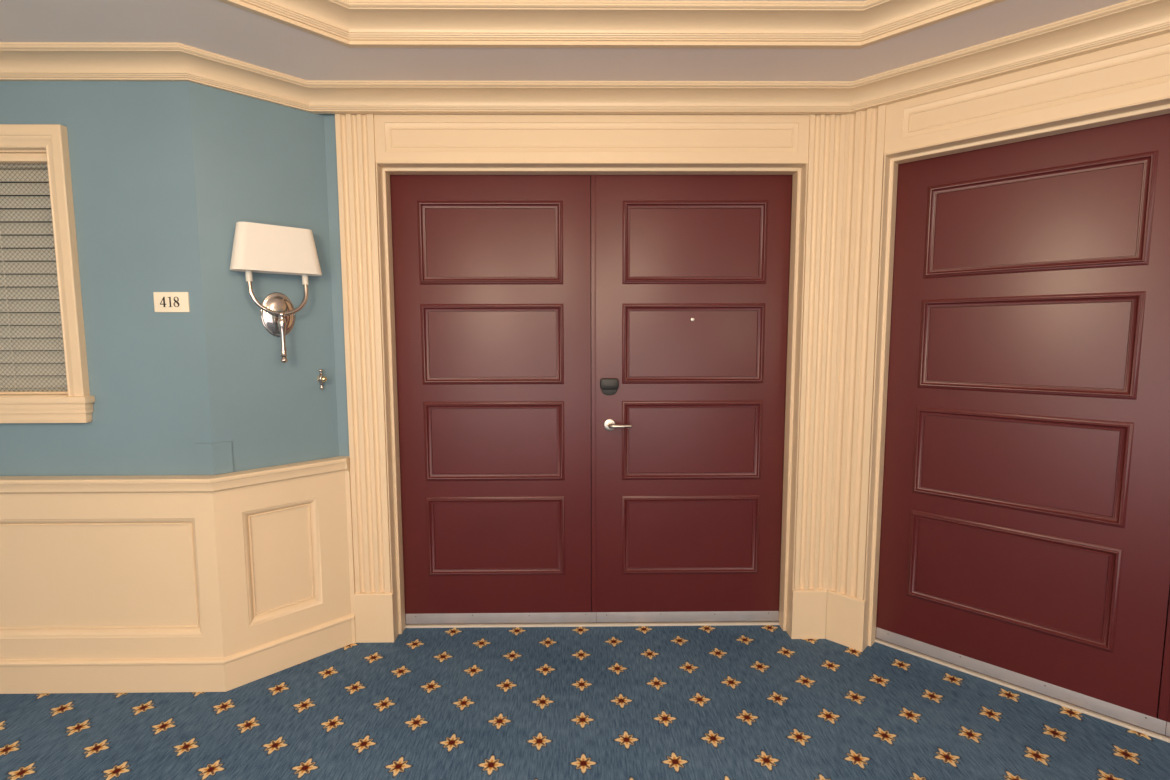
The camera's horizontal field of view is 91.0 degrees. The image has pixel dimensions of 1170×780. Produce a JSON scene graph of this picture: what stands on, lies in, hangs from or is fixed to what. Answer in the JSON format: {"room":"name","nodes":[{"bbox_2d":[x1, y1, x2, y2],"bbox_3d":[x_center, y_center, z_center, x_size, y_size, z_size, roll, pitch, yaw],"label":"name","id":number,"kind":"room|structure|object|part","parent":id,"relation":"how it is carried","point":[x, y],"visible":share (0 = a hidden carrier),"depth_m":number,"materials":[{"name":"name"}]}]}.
{"room":"hotel corridor","nodes":[
{"label":"hotel corridor","id":0,"kind":"room"},
{"bbox_2d":[0,81,211,475],"bbox_3d":[-2.503,-0.021,2.279,2.082,2.452,0.120,0,6,-1],"label":"wall","id":1,"kind":"structure","parent":0,"point":[130,143],"depth_m":2.19,"materials":[{"name":"blue paint"}]},
{"bbox_2d":[0,124,94,422],"bbox_3d":[-2.454,-0.426,2.208,1.101,1.105,0.146,0,6,-1],"label":"window","id":2,"kind":"structure","parent":1,"relation":"in","point":[23,144],"depth_m":2.18,"materials":[{"name":"beige paint"}]},
{"bbox_2d":[0,164,67,390],"bbox_3d":[-2.454,-0.444,2.264,0.916,0.904,0.040,0,6,-1],"label":"window blind","id":3,"kind":"object","parent":2,"relation":"attached to","point":[21,239],"visible":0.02,"depth_m":2.27,"materials":[{"name":"white"}]},
{"bbox_3d":[-2.270,-0.428,2.248,0.002,0.855,0.002,0,6,-1],"label":"ladder cord","id":4,"kind":"part","parent":3,"relation":"part of","materials":[{"name":"fabric"}]},
{"bbox_3d":[-2.453,0.000,2.309,0.912,0.012,0.025,0,6,-1],"label":"rail","id":5,"kind":"part","parent":3,"relation":"part of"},
{"bbox_3d":[-2.453,-0.436,2.215,0.924,0.910,0.040,0,6,-1],"label":"sash","id":6,"kind":"part","parent":2,"relation":"part of","materials":[{"name":"beige paint"}]},
{"bbox_2d":[153,292,189,311],"bbox_3d":[-1.579,-0.335,2.195,0.131,0.076,0.006,0,6,-1],"label":"number plaque","id":7,"kind":"object","parent":1,"relation":"attached to","point":[163,301],"visible":1,"depth_m":2.19,"materials":[{"name":"beige plastic"}]},
{"bbox_2d":[0,456,349,494],"bbox_3d":[-2.218,0.370,2.255,2.400,0.064,0.365,-1,6,-9],"label":"chair rail","id":8,"kind":"object","parent":1,"relation":"attached to","point":[220,483],"visible":0.97,"depth_m":2.21,"materials":[{"name":"beige paint"}]},
{"bbox_2d":[0,471,354,659],"bbox_3d":[-2.212,0.737,2.285,2.397,0.680,0.321,-1,6,-10],"label":"wainscot","id":9,"kind":"structure","parent":1,"relation":"attached to","point":[219,575],"depth_m":2.28,"materials":[{"name":"beige paint"}]},
{"bbox_2d":[0,614,355,693],"bbox_3d":[-2.216,1.134,2.333,2.399,0.138,0.357,-1,6,-9],"label":"baseboard","id":10,"kind":"structure","parent":1,"relation":"attached to","point":[133,675],"depth_m":2.29,"materials":[{"name":"beige paint"}]},
{"bbox_2d":[0,0,1169,113],"bbox_3d":[-0.360,-1.021,0.008,6.148,0.165,4.880,0,6,-1],"label":"crown molding","id":11,"kind":"structure","parent":1,"relation":"attached to","point":[1129,21],"depth_m":2.02,"materials":[{"name":"beige paint"}]},
{"bbox_2d":[188,81,348,472],"bbox_3d":[-1.276,-0.045,2.489,0.640,2.452,0.179,-5,7,-38],"label":"wall","id":12,"kind":"structure","parent":0,"point":[256,160],"depth_m":2.35,"materials":[{"name":"blue paint"}]},
{"bbox_2d":[194,441,232,474],"bbox_3d":[-1.465,0.271,2.265,0.127,0.126,0.032,-2,6,-22],"label":"cover plate","id":13,"kind":"object","parent":12,"relation":"attached to","point":[210,458],"visible":1,"depth_m":2.26,"materials":[{"name":"blue paint"}]},
{"bbox_2d":[230,222,321,362],"bbox_3d":[-1.246,-0.384,2.340,0.337,0.548,0.098,-6,8,-44],"label":"wall sconce","id":14,"kind":"object","parent":12,"relation":"attached to","point":[257,247],"visible":1,"depth_m":2.31,"materials":[{"name":"white fabric"}]},
{"bbox_2d":[245,269,252,280],"bbox_3d":[-1.321,-0.457,2.258,0.024,0.060,0.023,-1,6,-6],"label":"socket","id":15,"kind":"object","parent":14,"relation":"on","point":[248,273],"depth_m":2.25,"materials":[{"name":"white metal"}]},
{"bbox_3d":[-1.245,-0.566,2.320,0.337,0.182,0.092,-6,8,-44],"label":"lamp shade","id":16,"kind":"part","parent":14,"relation":"part of","materials":[{"name":"white fabric"}]},
{"bbox_3d":[-1.238,-0.370,2.333,0.227,0.138,0.038,-6,8,-44],"label":"curved arm","id":17,"kind":"part","parent":14,"relation":"part of","materials":[{"name":"silver metal"}]},
{"bbox_3d":[-1.230,-0.214,2.340,0.034,0.211,0.034,0,6,-1],"label":"stem","id":18,"kind":"part","parent":14,"relation":"part of","materials":[{"name":"silver metal"}]},
{"bbox_2d":[302,273,308,284],"bbox_3d":[-1.171,-0.471,2.405,0.024,0.060,0.023,1,6,14],"label":"socket","id":19,"kind":"object","parent":14,"relation":"on","point":[304,276],"depth_m":2.40,"materials":[{"name":"white metal"}]},
{"bbox_2d":[317,369,326,389],"bbox_3d":[-1.146,-0.045,2.508,0.048,0.092,0.028,4,7,40],"label":"doorbell","id":20,"kind":"object","parent":12,"relation":"attached to","point":[320,378],"visible":1,"depth_m":2.51,"materials":[{"name":"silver metal"}]},
{"bbox_3d":[-1.138,-0.047,2.502,0.028,0.028,0.029,0,6,-1],"label":"push knob","id":21,"kind":"part","parent":20,"relation":"part of","materials":[{"name":"gold metal"}]},
{"bbox_2d":[0,0,1127,80],"bbox_3d":[-0.205,-1.095,0.093,6.600,0.134,5.200,0,6,-1],"label":"ceiling","id":22,"kind":"structure","parent":0,"point":[214,26],"depth_m":2.05,"materials":[{"name":"paint"}]},
{"bbox_2d":[0,605,1169,779],"bbox_3d":[-0.173,1.429,0.362,6.750,0.080,5.350,0,6,-1],"label":"floor","id":23,"kind":"structure","parent":0,"point":[736,702],"depth_m":2.12,"materials":[{"name":"carpet"}]},
{"bbox_2d":[353,588,398,642],"bbox_3d":[-0.975,1.046,2.715,0.179,0.233,0.138,0,6,-1],"label":"plinth","id":24,"kind":"object","parent":23,"relation":"on","point":[376,614],"visible":0.64,"depth_m":2.65,"materials":[{"name":"beige paint"}]},
{"bbox_2d":[405,621,778,627],"bbox_3d":[0.038,1.144,2.822,1.834,0.010,0.055,0,6,-1],"label":"threshold","id":25,"kind":"object","parent":23,"relation":"on","point":[591,624],"visible":0.56,"depth_m":2.80,"materials":[{"name":"silver"}]},
{"bbox_2d":[786,585,826,638],"bbox_3d":[1.065,1.039,2.725,0.206,0.233,0.117,0,6,-1],"label":"plinth","id":26,"kind":"object","parent":23,"relation":"on","point":[806,609],"visible":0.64,"depth_m":2.67,"materials":[{"name":"beige paint"}]},
{"bbox_2d":[826,586,869,651],"bbox_3d":[1.203,1.044,2.670,0.210,0.233,0.117,5,8,44],"label":"plinth","id":27,"kind":"object","parent":23,"relation":"on","point":[847,617],"visible":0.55,"depth_m":2.60,"materials":[{"name":"beige paint"}]},
{"bbox_2d":[875,637,1169,742],"bbox_3d":[2.013,1.214,2.042,1.834,0.010,0.055,5,8,44],"label":"threshold","id":28,"kind":"object","parent":23,"relation":"on","point":[994,680],"visible":0.56,"depth_m":2.25,"materials":[{"name":"silver"}]},
{"bbox_2d":[828,127,845,562],"bbox_3d":[1.994,0.005,1.872,2.319,2.452,0.162,5,8,44],"label":"wall","id":29,"kind":"structure","parent":0,"point":[845,127],"depth_m":2.66,"materials":[{"name":"beige paint"}]},
{"bbox_2d":[827,105,885,599],"bbox_3d":[1.215,-0.149,2.547,0.157,2.168,0.106,5,8,44],"label":"pilaster","id":30,"kind":"object","parent":29,"relation":"attached to","point":[865,130],"visible":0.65,"depth_m":2.51,"materials":[{"name":"beige paint"}]},
{"bbox_2d":[864,96,1169,645],"bbox_3d":[1.970,0.144,1.897,1.890,2.168,0.172,5,8,44],"label":"door frame","id":31,"kind":"structure","parent":29,"relation":"attached to","point":[1161,106],"depth_m":2.44,"materials":[{"name":"beige paint"}]},
{"bbox_2d":[876,113,1169,734],"bbox_3d":[1.690,0.121,2.239,0.944,2.120,0.061,5,8,44],"label":"door","id":32,"kind":"structure","parent":29,"relation":"in","point":[1025,536],"depth_m":2.19,"materials":[{"name":"paint"}]},
{"bbox_3d":[1.666,0.739,2.293,0.678,0.388,0.017,5,8,44],"label":"panel moulding","id":33,"kind":"part","parent":32,"relation":"part of","materials":[{"name":"paint"}]},
{"bbox_3d":[1.684,1.149,2.327,0.942,0.051,0.002,5,8,44],"label":"kick plate","id":34,"kind":"part","parent":32,"relation":"part of","materials":[{"name":"metal"}]},
{"bbox_3d":[1.665,0.281,2.249,0.678,0.378,0.017,5,8,44],"label":"panel moulding","id":35,"kind":"part","parent":32,"relation":"part of","materials":[{"name":"paint"}]},
{"bbox_3d":[1.663,-0.173,2.205,0.678,0.372,0.017,5,8,44],"label":"panel moulding","id":36,"kind":"part","parent":32,"relation":"part of","materials":[{"name":"paint"}]},
{"bbox_3d":[1.662,-0.633,2.160,0.678,0.374,0.017,5,8,44],"label":"panel moulding","id":37,"kind":"part","parent":32,"relation":"part of","materials":[{"name":"paint"}]},
{"bbox_2d":[884,33,1169,153],"bbox_3d":[1.922,-1.039,1.736,1.866,0.243,0.030,5,8,44],"label":"frieze","id":38,"kind":"object","parent":29,"relation":"attached to","point":[1137,71],"visible":0.9,"depth_m":2.03,"materials":[{"name":"beige paint"}]},
{"bbox_2d":[1156,588,1169,736],"bbox_3d":[2.340,0.179,1.619,0.900,2.120,0.061,5,8,44],"label":"door","id":39,"kind":"structure","parent":29,"relation":"in","point":[1167,730],"depth_m":2.00,"materials":[{"name":"paint"}]},
{"bbox_3d":[2.340,1.208,1.700,0.875,0.051,0.002,5,8,44],"label":"kick plate","id":40,"kind":"part","parent":39,"relation":"part of","materials":[{"name":"metal"}]},
{"bbox_3d":[0.054,-0.065,2.657,2.222,2.452,0.162,0,6,-1],"label":"wall","id":41,"kind":"structure","parent":0,"visible":0},
{"bbox_2d":[335,114,390,592],"bbox_3d":[-0.980,-0.148,2.605,0.162,2.168,0.127,0,6,-1],"label":"pilaster","id":42,"kind":"object","parent":41,"relation":"attached to","point":[355,135],"visible":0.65,"depth_m":2.54,"materials":[{"name":"beige paint"}]},
{"bbox_2d":[390,175,595,623],"bbox_3d":[-0.413,0.081,2.711,0.928,2.120,0.061,0,6,-1],"label":"door","id":43,"kind":"structure","parent":41,"relation":"in","point":[494,275],"depth_m":2.69,"materials":[{"name":"paint"}]},
{"bbox_3d":[-0.429,-0.671,2.616,0.658,0.374,0.016,0,6,-1],"label":"panel moulding","id":44,"kind":"part","parent":43,"relation":"part of","materials":[{"name":"paint"}]},
{"bbox_3d":[-0.428,-0.211,2.660,0.658,0.372,0.016,0,6,-1],"label":"panel moulding","id":45,"kind":"part","parent":43,"relation":"part of","materials":[{"name":"paint"}]},
{"bbox_3d":[-0.427,0.243,2.704,0.658,0.378,0.016,0,6,-1],"label":"panel moulding","id":46,"kind":"part","parent":43,"relation":"part of","materials":[{"name":"paint"}]},
{"bbox_3d":[-0.425,0.701,2.748,0.658,0.388,0.016,0,6,-1],"label":"panel moulding","id":47,"kind":"part","parent":43,"relation":"part of","materials":[{"name":"paint"}]},
{"bbox_3d":[-0.408,1.110,2.795,0.926,0.051,0.002,0,6,-1],"label":"kick plate","id":48,"kind":"part","parent":43,"relation":"part of","materials":[{"name":"metal"}]},
{"bbox_2d":[374,114,809,161],"bbox_3d":[0.032,-1.106,2.482,1.866,0.243,0.030,0,6,-1],"label":"frieze","id":49,"kind":"object","parent":41,"relation":"attached to","point":[398,137],"visible":0.91,"depth_m":2.47,"materials":[{"name":"beige paint"}]},
{"bbox_2d":[376,162,807,633],"bbox_3d":[0.035,0.076,2.661,1.890,2.168,0.172,0,6,-1],"label":"door frame","id":50,"kind":"structure","parent":41,"relation":"attached to","point":[798,170],"depth_m":2.59,"materials":[{"name":"beige paint"}]},
{"bbox_2d":[591,175,791,622],"bbox_3d":[0.488,0.080,2.697,0.915,2.120,0.107,0,6,-1],"label":"door","id":51,"kind":"structure","parent":41,"relation":"in","point":[692,271],"depth_m":2.70,"materials":[{"name":"paint"}]},
{"bbox_3d":[0.161,0.167,2.676,0.110,0.022,0.055,0,6,-1],"label":"lever handle","id":52,"kind":"part","parent":51,"relation":"part of","materials":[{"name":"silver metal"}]},
{"bbox_3d":[0.501,1.106,2.804,0.891,0.051,0.002,0,6,-1],"label":"kick plate","id":53,"kind":"part","parent":51,"relation":"part of","materials":[{"name":"metal"}]},
{"bbox_3d":[0.507,0.697,2.758,0.663,0.388,0.016,0,6,-1],"label":"panel moulding","id":54,"kind":"part","parent":51,"relation":"part of","materials":[{"name":"paint"}]},
{"bbox_3d":[0.506,0.239,2.714,0.663,0.378,0.016,0,6,-1],"label":"panel moulding","id":55,"kind":"part","parent":51,"relation":"part of","materials":[{"name":"paint"}]},
{"bbox_3d":[0.504,-0.215,2.670,0.663,0.372,0.016,0,6,-1],"label":"panel moulding","id":56,"kind":"part","parent":51,"relation":"part of","materials":[{"name":"paint"}]},
{"bbox_3d":[0.503,-0.674,2.625,0.663,0.374,0.016,0,6,-1],"label":"panel moulding","id":57,"kind":"part","parent":51,"relation":"part of","materials":[{"name":"paint"}]},
{"bbox_2d":[794,114,845,589],"bbox_3d":[1.067,-0.155,2.616,0.196,2.168,0.106,0,6,-1],"label":"pilaster","id":58,"kind":"object","parent":41,"relation":"attached to","point":[826,150],"visible":0.66,"depth_m":2.56,"materials":[{"name":"beige paint"}]}
]}

